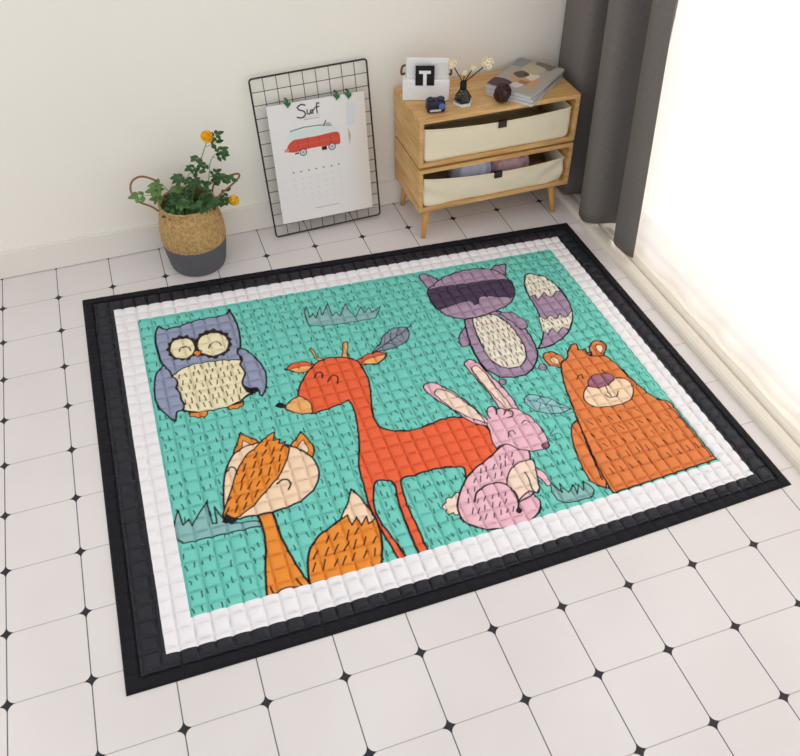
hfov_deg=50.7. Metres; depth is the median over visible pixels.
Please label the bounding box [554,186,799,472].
trim
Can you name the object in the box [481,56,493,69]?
flower
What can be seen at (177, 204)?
plant
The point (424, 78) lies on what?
desk calendar
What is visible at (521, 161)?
shirt
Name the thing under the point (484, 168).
shirt
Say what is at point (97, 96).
wall
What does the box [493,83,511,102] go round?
ball
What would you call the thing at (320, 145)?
wall calendar
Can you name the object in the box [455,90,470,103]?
bottle
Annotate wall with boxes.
[0,0,566,250]
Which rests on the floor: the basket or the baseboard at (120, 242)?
the basket
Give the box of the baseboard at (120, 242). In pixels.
[0,178,409,278]
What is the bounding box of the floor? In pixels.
[0,188,799,755]
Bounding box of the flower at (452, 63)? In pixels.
[447,59,456,68]
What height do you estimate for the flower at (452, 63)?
0.034 m
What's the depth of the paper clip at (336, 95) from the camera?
3.18 m
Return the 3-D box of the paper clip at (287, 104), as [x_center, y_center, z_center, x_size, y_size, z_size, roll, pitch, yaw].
[-0.422,-1.024,3.140,0.024,0.037,0.020,-14,46,-13]
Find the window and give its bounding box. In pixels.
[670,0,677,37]
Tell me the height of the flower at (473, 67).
0.023 m
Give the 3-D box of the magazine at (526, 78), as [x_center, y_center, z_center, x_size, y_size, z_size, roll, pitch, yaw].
[0.483,-1.157,3.253,0.195,0.012,0.283,25,50,24]
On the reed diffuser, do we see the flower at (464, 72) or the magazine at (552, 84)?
the flower at (464, 72)
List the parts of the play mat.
printed panel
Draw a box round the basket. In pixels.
[129,173,239,276]
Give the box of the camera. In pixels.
[425,96,444,112]
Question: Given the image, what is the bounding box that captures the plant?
[128,130,239,219]
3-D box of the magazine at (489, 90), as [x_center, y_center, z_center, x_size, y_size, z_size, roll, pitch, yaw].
[0.474,-1.145,3.257,0.195,0.010,0.280,20,48,20]
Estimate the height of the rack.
0.659 m
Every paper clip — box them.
[283,98,290,107]
[333,90,339,99]
[345,88,350,98]
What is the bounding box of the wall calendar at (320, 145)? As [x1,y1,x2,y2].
[266,91,372,223]
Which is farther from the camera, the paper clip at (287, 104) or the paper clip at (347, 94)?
the paper clip at (347, 94)
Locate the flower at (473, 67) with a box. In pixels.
[470,65,476,70]
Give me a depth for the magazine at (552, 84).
3.19 m
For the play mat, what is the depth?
2.66 m
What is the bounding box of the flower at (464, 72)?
[461,69,466,75]
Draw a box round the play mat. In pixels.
[82,223,791,695]
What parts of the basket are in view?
handle, handle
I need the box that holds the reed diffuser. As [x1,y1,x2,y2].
[447,56,493,107]
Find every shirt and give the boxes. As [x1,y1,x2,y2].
[447,162,490,177]
[490,155,528,172]
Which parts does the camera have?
knob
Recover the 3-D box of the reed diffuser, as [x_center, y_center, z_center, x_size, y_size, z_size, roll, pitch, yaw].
[0.259,-1.100,3.109,0.189,0.179,0.067,-14,46,-13]
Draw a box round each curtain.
[556,0,676,257]
[635,0,799,421]
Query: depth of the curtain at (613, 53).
3.15 m
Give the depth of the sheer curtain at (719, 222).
2.71 m
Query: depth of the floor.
2.19 m
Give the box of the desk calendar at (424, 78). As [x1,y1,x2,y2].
[400,57,451,100]
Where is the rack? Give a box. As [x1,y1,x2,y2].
[248,58,380,236]
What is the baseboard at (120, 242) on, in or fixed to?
attached to the wall
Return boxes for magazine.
[485,57,564,99]
[485,61,546,102]
[486,75,562,106]

